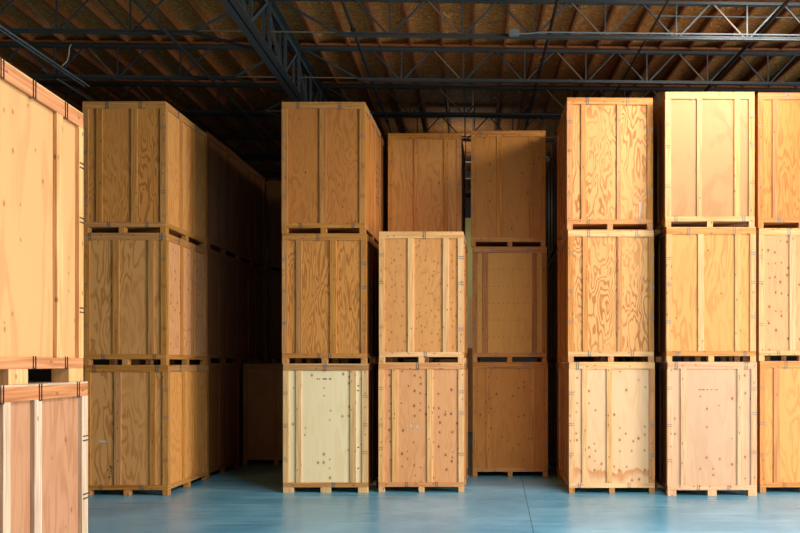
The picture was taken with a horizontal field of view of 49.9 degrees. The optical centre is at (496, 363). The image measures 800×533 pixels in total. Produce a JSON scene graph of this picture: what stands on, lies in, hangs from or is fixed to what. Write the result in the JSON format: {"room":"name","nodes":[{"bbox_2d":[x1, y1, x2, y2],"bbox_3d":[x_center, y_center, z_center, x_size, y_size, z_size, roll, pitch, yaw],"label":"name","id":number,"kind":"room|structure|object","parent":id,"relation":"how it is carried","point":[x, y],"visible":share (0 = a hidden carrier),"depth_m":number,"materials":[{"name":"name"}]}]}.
{"room":"storage warehouse","nodes":[
{"label":"storage warehouse","id":0,"kind":"room"},
{"bbox_2d":[28,230,153,380],"bbox_3d":[-12.058,-2.290,13.631,0.200,9.200,40.000,0,0,-2],"label":"wall","id":1,"kind":"structure","parent":0,"point":[33,374],"depth_m":23.19,"materials":[{"name":"black"}]},
{"bbox_2d":[0,0,799,194],"bbox_3d":[2.535,-6.300,14.077,30.208,0.870,40.867,0,0,0],"label":"ceiling","id":2,"kind":"structure","parent":0,"point":[171,14],"depth_m":17.63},
{"bbox_2d":[61,44,71,65],"bbox_3d":[-7.718,-5.530,15.264,0.181,0.404,0.022,0,0,-2],"label":"hanging cord","id":3,"kind":"object","parent":2,"relation":"hanging from","point":[70,44],"visible":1,"depth_m":15.26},
{"bbox_2d":[42,69,92,100],"bbox_3d":[-8.969,-5.809,18.227,0.044,0.107,3.000,0,0,-2],"label":"conduit","id":4,"kind":"object","parent":2,"relation":"attached to","point":[44,70],"visible":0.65,"depth_m":17.89,"materials":[{"name":"grey metal"}]},
{"bbox_2d":[0,0,261,51],"bbox_3d":[-7.904,-5.682,14.058,8.030,1.011,0.120,0,0,-2],"label":"roof truss","id":5,"kind":"object","parent":2,"relation":"attached to","point":[51,30],"visible":0.96,"depth_m":14.10,"materials":[{"name":"grey metal"}]},
{"bbox_2d":[0,25,89,86],"bbox_3d":[-8.006,-5.411,14.505,0.120,0.130,4.500,0,0,-2],"label":"conduit","id":6,"kind":"object","parent":5,"relation":"attached to","point":[2,27],"visible":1,"depth_m":14.98,"materials":[{"name":"grey metal"}]},
{"bbox_2d":[0,39,291,94],"bbox_3d":[-7.978,-5.733,16.477,8.030,1.011,0.120,0,0,-2],"label":"roof truss","id":7,"kind":"object","parent":2,"relation":"attached to","point":[6,43],"visible":0.87,"depth_m":16.49,"materials":[{"name":"grey metal"}]},
{"bbox_2d":[32,78,308,117],"bbox_3d":[-8.052,-5.784,18.896,8.030,1.011,0.120,0,0,-2],"label":"roof truss","id":8,"kind":"object","parent":2,"relation":"attached to","point":[132,83],"visible":0.52,"depth_m":18.91,"materials":[{"name":"metal"}]},
{"bbox_2d":[181,112,281,139],"bbox_3d":[-8.126,-5.834,21.315,8.030,1.011,0.120,0,0,-2],"label":"roof truss","id":9,"kind":"object","parent":2,"relation":"attached to","point":[184,114],"visible":0.09,"depth_m":21.35,"materials":[{"name":"metal"}]},
{"bbox_2d":[132,0,281,152],"bbox_3d":[-5.643,-5.577,21.080,0.056,0.424,17.500,0,0,-2],"label":"pipe","id":10,"kind":"object","parent":9,"relation":"hanging from","point":[136,2],"visible":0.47,"depth_m":15.51,"materials":[{"name":"metal"}]},
{"bbox_2d":[211,134,281,160],"bbox_3d":[-8.200,-5.885,23.734,8.030,1.011,0.120,0,0,-2],"label":"roof truss","id":11,"kind":"object","parent":2,"relation":"attached to","point":[214,135],"visible":0.1,"depth_m":23.76,"materials":[{"name":"metal"}]},
{"bbox_2d":[236,154,281,177],"bbox_3d":[-8.273,-5.936,26.152,8.030,1.011,0.120,0,0,-2],"label":"roof truss","id":12,"kind":"object","parent":2,"relation":"attached to","point":[239,155],"visible":0.05,"depth_m":26.17,"materials":[{"name":"metal"}]},
{"bbox_2d":[340,0,392,132],"bbox_3d":[-2.687,-5.907,21.171,0.090,0.428,17.500,0,0,-2],"label":"pipe","id":13,"kind":"object","parent":2,"relation":"hanging from","point":[352,28],"visible":0.67,"depth_m":16.18,"materials":[{"name":"black metal"}]},
{"bbox_2d":[371,113,560,141],"bbox_3d":[6.343,-5.982,21.757,20.720,0.715,0.120,0,0,-2],"label":"roof truss","id":14,"kind":"object","parent":2,"relation":"attached to","point":[373,116],"visible":0.21,"depth_m":21.52,"materials":[{"name":"metal"}]},
{"bbox_2d":[524,0,559,130],"bbox_3d":[0.722,-5.907,21.275,0.096,0.432,17.500,0,0,-2],"label":"pipe","id":15,"kind":"object","parent":14,"relation":"attached to","point":[542,61],"visible":0.56,"depth_m":16.21,"materials":[{"name":"black metal"}]},
{"bbox_2d":[465,171,470,192],"bbox_3d":[6.121,-6.135,29.013,20.720,0.715,0.120,0,0,-2],"label":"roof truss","id":16,"kind":"object","parent":2,"relation":"attached to","point":[468,172],"visible":0.02,"depth_m":28.78,"materials":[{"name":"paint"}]},
{"bbox_2d":[381,135,555,162],"bbox_3d":[6.269,-6.033,24.176,20.720,0.715,0.120,0,0,-2],"label":"roof truss","id":17,"kind":"object","parent":2,"relation":"attached to","point":[383,136],"visible":0.02,"depth_m":23.95,"materials":[{"name":"metal"}]},
{"bbox_2d":[465,155,549,178],"bbox_3d":[6.195,-6.084,26.595,20.720,0.715,0.120,0,0,-2],"label":"roof truss","id":18,"kind":"object","parent":2,"relation":"attached to","point":[548,157],"visible":0.02,"depth_m":26.36,"materials":[{"name":"metal"}]},
{"bbox_2d":[271,0,799,41],"bbox_3d":[6.564,-5.830,14.500,20.720,0.715,0.120,0,0,-2],"label":"roof truss","id":19,"kind":"object","parent":2,"relation":"attached to","point":[703,3],"visible":0.94,"depth_m":14.33,"materials":[{"name":"grey metal"}]},
{"bbox_2d":[509,29,518,36],"bbox_3d":[0.281,-5.514,14.198,0.169,0.112,0.085,0,0,0],"label":"junction box","id":20,"kind":"object","parent":19,"relation":"attached to","point":[512,32],"visible":1,"depth_m":14.16,"materials":[{"name":"grey metal"}]},
{"bbox_2d":[519,31,799,35],"bbox_3d":[6.194,-5.524,14.389,11.667,0.058,0.028,0,0,-2],"label":"conduit","id":21,"kind":"object","parent":19,"relation":"attached to","point":[539,31],"visible":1,"depth_m":14.27,"materials":[{"name":"grey metal"}]},
{"bbox_2d":[300,43,799,85],"bbox_3d":[6.490,-5.880,16.919,20.720,0.715,0.120,0,0,-2],"label":"roof truss","id":22,"kind":"object","parent":2,"relation":"attached to","point":[308,47],"visible":0.98,"depth_m":16.74,"materials":[{"name":"grey metal"}]},
{"bbox_2d":[323,81,799,116],"bbox_3d":[6.417,-5.931,19.338,20.720,0.715,0.120,0,0,-2],"label":"roof truss","id":23,"kind":"object","parent":2,"relation":"attached to","point":[327,84],"visible":0.64,"depth_m":19.14,"materials":[{"name":"metal"}]},
{"bbox_2d":[703,0,790,91],"bbox_3d":[4.367,-5.907,21.386,0.068,0.436,17.500,0,0,-2],"label":"pipe","id":24,"kind":"object","parent":23,"relation":"attached to","point":[786,2],"visible":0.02,"depth_m":15.35,"materials":[{"name":"black metal"}]},
{"bbox_2d":[612,0,669,97],"bbox_3d":[2.469,-5.907,21.328,0.040,0.408,17.500,0,0,-2],"label":"pipe","id":25,"kind":"object","parent":2,"relation":"hanging from","point":[667,1],"visible":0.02,"depth_m":15.49,"materials":[{"name":"black metal"}]},
{"bbox_2d":[655,15,799,17],"bbox_3d":[7.383,-6.082,15.025,9.252,0.024,0.024,0,0,-2],"label":"conduit","id":26,"kind":"object","parent":2,"relation":"attached to","point":[655,15],"visible":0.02,"depth_m":14.91,"materials":[{"name":"grey metal"}]},
{"bbox_2d":[88,432,799,532],"bbox_3d":[2.535,2.409,14.077,30.208,0.201,40.867,0,0,0],"label":"floor","id":27,"kind":"structure","parent":0,"point":[249,498],"depth_m":13.65,"materials":[{"name":"blue paint"}]},
{"bbox_2d":[0,381,88,532],"bbox_3d":[-4.137,1.230,6.047,1.526,2.160,2.142,0,0,-3],"label":"crate","id":28,"kind":"object","parent":27,"relation":"on","point":[44,435],"visible":1,"depth_m":6.44,"materials":[{"name":"brown wood"}]},
{"bbox_2d":[0,57,84,384],"bbox_3d":[-4.160,-0.971,6.017,1.526,2.241,2.142,0,0,-3],"label":"crate","id":29,"kind":"object","parent":28,"relation":"on","point":[41,134],"visible":1,"depth_m":6.43,"materials":[{"name":"brown wood"}]},
{"bbox_2d":[84,365,208,495],"bbox_3d":[-6.474,1.168,15.907,1.470,2.284,2.106,0,0,0],"label":"crate","id":30,"kind":"object","parent":27,"relation":"on","point":[148,425],"visible":0.94,"depth_m":14.88,"materials":[{"name":"brown wood"}]},
{"bbox_2d":[83,233,206,364],"bbox_3d":[-6.497,-1.128,15.907,1.460,2.308,2.106,0,0,0],"label":"crate","id":31,"kind":"object","parent":30,"relation":"on","point":[145,294],"visible":0.98,"depth_m":14.88,"materials":[{"name":"brown wood"}]},
{"bbox_2d":[82,101,206,248],"bbox_3d":[-6.512,-3.430,15.907,1.470,2.296,2.106,0,0,0],"label":"crate","id":32,"kind":"object","parent":31,"relation":"on","point":[145,162],"visible":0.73,"depth_m":14.88,"materials":[{"name":"brown wood"}]},
{"bbox_2d":[140,363,239,477],"bbox_3d":[-6.516,1.153,18.060,1.480,2.315,2.100,0,0,0],"label":"crate","id":33,"kind":"object","parent":27,"relation":"on","point":[224,378],"visible":0.39,"depth_m":18.04,"materials":[{"name":"brown wood"}]},
{"bbox_2d":[140,247,239,362],"bbox_3d":[-6.516,-1.163,18.060,1.480,2.315,2.100,0,0,0],"label":"crate","id":34,"kind":"object","parent":33,"relation":"on","point":[223,271],"visible":0.38,"depth_m":18.00,"materials":[{"name":"brown wood"}]},
{"bbox_2d":[196,132,239,259],"bbox_3d":[-6.516,-3.478,18.060,1.480,2.315,2.100,0,0,0],"label":"crate","id":35,"kind":"object","parent":34,"relation":"on","point":[223,165],"visible":0.38,"depth_m":18.00,"materials":[{"name":"brown wood"}]},
{"bbox_2d":[232,363,261,465],"bbox_3d":[-6.616,1.153,20.210,1.480,2.315,2.100,0,0,0],"label":"crate","id":36,"kind":"object","parent":27,"relation":"on","point":[241,364],"visible":0.02,"depth_m":19.64,"materials":[{"name":"brown wood"}]},
{"bbox_2d":[178,261,264,362],"bbox_3d":[-6.536,-1.163,20.210,1.480,2.315,2.100,0,0,0],"label":"crate","id":37,"kind":"object","parent":36,"relation":"on","point":[252,278],"visible":0.38,"depth_m":20.25,"materials":[{"name":"brown wood"}]},
{"bbox_2d":[230,158,264,269],"bbox_3d":[-6.536,-3.478,20.210,1.480,2.315,2.100,0,0,0],"label":"crate","id":38,"kind":"object","parent":37,"relation":"on","point":[252,183],"visible":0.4,"depth_m":20.25,"materials":[{"name":"brown wood"}]},
{"bbox_2d":[243,364,282,464],"bbox_3d":[-5.045,1.155,20.500,1.520,2.310,2.100,0,0,0],"label":"crate","id":39,"kind":"object","parent":27,"relation":"on","point":[262,383],"visible":0.52,"depth_m":19.47,"materials":[{"name":"brown wood"}]},
{"bbox_2d":[266,363,339,363],"bbox_3d":[-5.150,1.145,22.800,1.500,2.330,2.100,0,0,0],"label":"crate","id":40,"kind":"object","parent":27,"relation":"on","point":[266,363],"visible":0.07,"depth_m":21.75,"materials":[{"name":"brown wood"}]},
{"bbox_2d":[266,272,339,362],"bbox_3d":[-5.150,-1.185,22.800,1.500,2.330,2.100,0,0,0],"label":"crate","id":41,"kind":"object","parent":40,"relation":"on","point":[273,279],"visible":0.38,"depth_m":21.77,"materials":[{"name":"brown wood"}]},
{"bbox_2d":[266,180,281,271],"bbox_3d":[-5.150,-3.515,22.800,1.500,2.330,2.100,0,0,0],"label":"crate","id":42,"kind":"object","parent":41,"relation":"on","point":[273,187],"visible":0.27,"depth_m":21.77,"materials":[{"name":"brown wood"}]},
{"bbox_2d":[283,364,378,492],"bbox_3d":[-3.064,1.157,16.227,1.519,2.306,2.106,0,0,0],"label":"crate","id":43,"kind":"object","parent":27,"relation":"on","point":[330,411],"visible":0.88,"depth_m":15.20,"materials":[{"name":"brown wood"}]},
{"bbox_2d":[282,233,378,363],"bbox_3d":[-3.082,-1.159,16.227,1.518,2.324,2.106,0,0,0],"label":"crate","id":44,"kind":"object","parent":43,"relation":"on","point":[330,281],"visible":0.93,"depth_m":15.20,"materials":[{"name":"brown wood"}]},
{"bbox_2d":[282,102,380,245],"bbox_3d":[-3.098,-3.494,16.227,1.500,2.348,2.106,0,0,0],"label":"crate","id":45,"kind":"object","parent":44,"relation":"on","point":[331,151],"visible":0.8,"depth_m":15.20,"materials":[{"name":"brown wood"}]},
{"bbox_2d":[378,363,467,491],"bbox_3d":[-1.357,1.146,16.287,1.543,2.328,2.106,0,0,0],"label":"crate","id":46,"kind":"object","parent":27,"relation":"on","point":[423,407],"visible":0.99,"depth_m":15.26,"materials":[{"name":"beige wood"}]},
{"bbox_2d":[379,231,466,362],"bbox_3d":[-1.357,-1.191,16.287,1.524,2.346,2.106,0,0,0],"label":"crate","id":47,"kind":"object","parent":46,"relation":"on","point":[423,275],"visible":1,"depth_m":15.26,"materials":[{"name":"brown wood"}]},
{"bbox_2d":[440,348,472,431],"bbox_3d":[-1.260,0.905,28.550,1.163,2.811,2.100,0,0,0],"label":"crate","id":48,"kind":"object","parent":27,"relation":"on","point":[469,350],"visible":0.02,"depth_m":27.52,"materials":[{"name":"brown wood"}]},
{"bbox_2d":[469,297,471,347],"bbox_3d":[-0.406,-1.335,28.700,1.007,1.650,2.100,0,0,0],"label":"crate","id":49,"kind":"object","parent":48,"relation":"on","point":[470,298],"visible":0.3,"depth_m":27.65,"materials":[{"name":"brown wood"}]},
{"bbox_2d":[465,218,471,347],"bbox_3d":[-1.213,-1.700,33.621,0.715,8.020,0.521,0,0,0],"label":"column","id":50,"kind":"structure","parent":27,"relation":"on","point":[467,220],"depth_m":33.37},
{"bbox_2d":[472,362,547,476],"bbox_3d":[0.270,1.140,18.417,1.549,2.341,2.106,0,0,0],"label":"crate","id":51,"kind":"object","parent":27,"relation":"on","point":[510,399],"visible":1,"depth_m":17.39,"materials":[{"name":"brown wood"}]},
{"bbox_2d":[472,246,546,361],"bbox_3d":[0.260,-1.209,18.417,1.533,2.358,2.106,0,0,0],"label":"crate","id":52,"kind":"object","parent":51,"relation":"on","point":[509,284],"visible":0.93,"depth_m":17.39,"materials":[{"name":"brown wood"}]},
{"bbox_2d":[471,131,545,252],"bbox_3d":[0.231,-3.572,18.417,1.535,2.368,2.106,0,0,0],"label":"crate","id":53,"kind":"object","parent":52,"relation":"on","point":[508,168],"visible":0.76,"depth_m":17.39,"materials":[{"name":"brown wood"}]},
{"bbox_2d":[550,363,558,476],"bbox_3d":[1.961,1.147,18.320,1.500,2.325,2.100,0,0,-1],"label":"crate","id":54,"kind":"object","parent":27,"relation":"on","point":[554,367],"visible":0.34,"depth_m":17.99,"materials":[{"name":"brown wood"}]},
{"bbox_2d":[550,248,627,362],"bbox_3d":[1.961,-1.177,18.320,1.500,2.325,2.100,0,0,-1],"label":"crate","id":55,"kind":"object","parent":54,"relation":"on","point":[554,260],"visible":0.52,"depth_m":18.25,"materials":[{"name":"brown wood"}]},
{"bbox_2d":[550,137,557,258],"bbox_3d":[1.961,-3.502,18.320,1.500,2.325,2.100,0,0,-1],"label":"crate","id":56,"kind":"object","parent":55,"relation":"on","point":[553,158],"visible":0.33,"depth_m":18.51,"materials":[{"name":"brown wood"}]},
{"bbox_2d":[559,362,654,493],"bbox_3d":[2.029,1.142,16.167,1.540,2.337,2.106,0,0,-1],"label":"crate","id":57,"kind":"object","parent":27,"relation":"on","point":[607,409],"visible":1,"depth_m":15.14,"materials":[{"name":"beige wood"}]},
{"bbox_2d":[558,229,653,361],"bbox_3d":[2.011,-1.203,16.167,1.540,2.352,2.106,0,0,-1],"label":"crate","id":58,"kind":"object","parent":57,"relation":"on","point":[606,277],"visible":0.97,"depth_m":15.14,"materials":[{"name":"brown wood"}]},
{"bbox_2d":[557,97,652,245],"bbox_3d":[1.993,-3.552,16.167,1.540,2.345,2.106,0,0,-1],"label":"crate","id":59,"kind":"object","parent":58,"relation":"on","point":[605,145],"visible":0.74,"depth_m":15.14,"materials":[{"name":"brown wood"}]},
{"bbox_2d":[655,362,756,495],"bbox_3d":[3.754,1.140,15.887,1.573,2.340,2.106,0,0,0],"label":"crate","id":60,"kind":"object","parent":27,"relation":"on","point":[706,412],"visible":0.84,"depth_m":14.86,"materials":[{"name":"brown wood"}]},
{"bbox_2d":[646,227,755,361],"bbox_3d":[3.736,-1.205,15.887,1.573,2.351,2.106,0,0,0],"label":"crate","id":61,"kind":"object","parent":60,"relation":"on","point":[705,277],"visible":0.88,"depth_m":14.86,"materials":[{"name":"brown wood"}]},
{"bbox_2d":[653,92,754,236],"bbox_3d":[3.714,-3.559,15.887,1.568,2.358,2.106,0,0,0],"label":"crate","id":62,"kind":"object","parent":61,"relation":"on","point":[704,142],"visible":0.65,"depth_m":14.86,"materials":[{"name":"beige wood"}]},
{"bbox_2d":[728,361,799,492],"bbox_3d":[5.467,1.133,16.227,1.564,2.355,2.106,0,0,0],"label":"crate","id":63,"kind":"object","parent":27,"relation":"on","point":[778,382],"visible":0.6,"depth_m":15.20,"materials":[{"name":"brown wood"}]},
{"bbox_2d":[727,228,799,360],"bbox_3d":[5.449,-1.231,16.227,1.564,2.372,2.106,0,0,0],"label":"crate","id":64,"kind":"object","parent":63,"relation":"on","point":[777,249],"visible":0.52,"depth_m":15.20,"materials":[{"name":"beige wood"}]},
{"bbox_2d":[745,92,799,228],"bbox_3d":[5.432,-3.626,16.227,1.564,2.417,2.106,0,0,0],"label":"crate","id":65,"kind":"object","parent":64,"relation":"on","point":[777,115],"visible":0.47,"depth_m":15.20,"materials":[{"name":"brown wood"}]},
{"bbox_3d":[1.931,1.147,20.470,1.500,2.325,2.100,0,0,-1],"label":"crate","id":66,"kind":"object","parent":27,"relation":"on","visible":0},
{"bbox_2d":[547,261,606,362],"bbox_3d":[1.931,-1.177,20.470,1.500,2.325,2.100,0,0,-1],"label":"crate","id":67,"kind":"object","parent":66,"relation":"on","point":[548,264],"visible":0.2,"depth_m":19.99,"materials":[{"name":"brown wood"}]},
{"bbox_2d":[546,159,549,263],"bbox_3d":[1.931,-3.502,20.470,1.500,2.325,2.100,0,0,-1],"label":"crate","id":68,"kind":"object","parent":67,"relation":"on","point":[548,165],"visible":0.12,"depth_m":19.99,"materials":[{"name":"brown wood"}]},
{"bbox_3d":[-1.493,1.155,18.620,1.520,2.310,2.100,0,0,0],"label":"crate","id":69,"kind":"object","parent":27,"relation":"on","visible":0},
{"bbox_2d":[398,358,457,362],"bbox_3d":[-1.493,-1.160,18.620,1.520,2.320,2.100,0,0,0],"label":"crate","id":70,"kind":"object","parent":69,"relation":"on","point":[400,360],"visible":0.1,"depth_m":17.57,"materials":[{"name":"brown wood"}]},
{"bbox_2d":[388,133,464,235],"bbox_3d":[-1.492,-3.537,18.617,1.530,2.435,2.106,0,0,0],"label":"crate","id":71,"kind":"object","parent":70,"relation":"on","point":[426,171],"visible":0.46,"depth_m":17.59,"materials":[{"name":"brown wood"}]},
{"bbox_3d":[-3.095,1.155,18.380,1.500,2.310,2.100,0,0,0],"label":"crate","id":72,"kind":"object","parent":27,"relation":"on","visible":0},
{"bbox_2d":[313,359,385,363],"bbox_3d":[-3.095,-1.155,18.380,1.500,2.310,2.100,0,0,0],"label":"crate","id":73,"kind":"object","parent":72,"relation":"on","point":[353,361],"visible":0.09,"depth_m":18.32,"materials":[{"name":"brown wood"}]},
{"bbox_2d":[381,137,387,231],"bbox_3d":[-3.095,-3.465,18.380,1.500,2.310,2.100,0,0,0],"label":"crate","id":74,"kind":"object","parent":73,"relation":"on","point":[384,150],"visible":0.06,"depth_m":17.90,"materials":[{"name":"brown wood"}]},
{"bbox_2d":[181,220,796,363],"bbox_3d":[1.922,-1.690,34.167,29.000,8.000,0.200,0,0,-2],"label":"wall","id":75,"kind":"structure","parent":0,"point":[772,358],"depth_m":34.00,"materials":[{"name":"black"}]},
{"bbox_2d":[219,0,331,101],"bbox_3d":[-4.060,-5.752,21.354,0.260,1.436,24.950,0,0,-2],"label":"girder","id":76,"kind":"object","parent":75,"relation":"attached to","point":[236,9],"visible":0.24,"depth_m":15.04,"materials":[{"name":"grey metal"}]},
{"bbox_2d":[265,194,470,219],"bbox_3d":[1.922,-6.290,34.142,29.000,1.200,0.250,0,0,-2],"label":"trim","id":77,"kind":"structure","parent":75,"relation":"attached to","point":[467,197],"depth_m":33.92,"materials":[{"name":"paint"}]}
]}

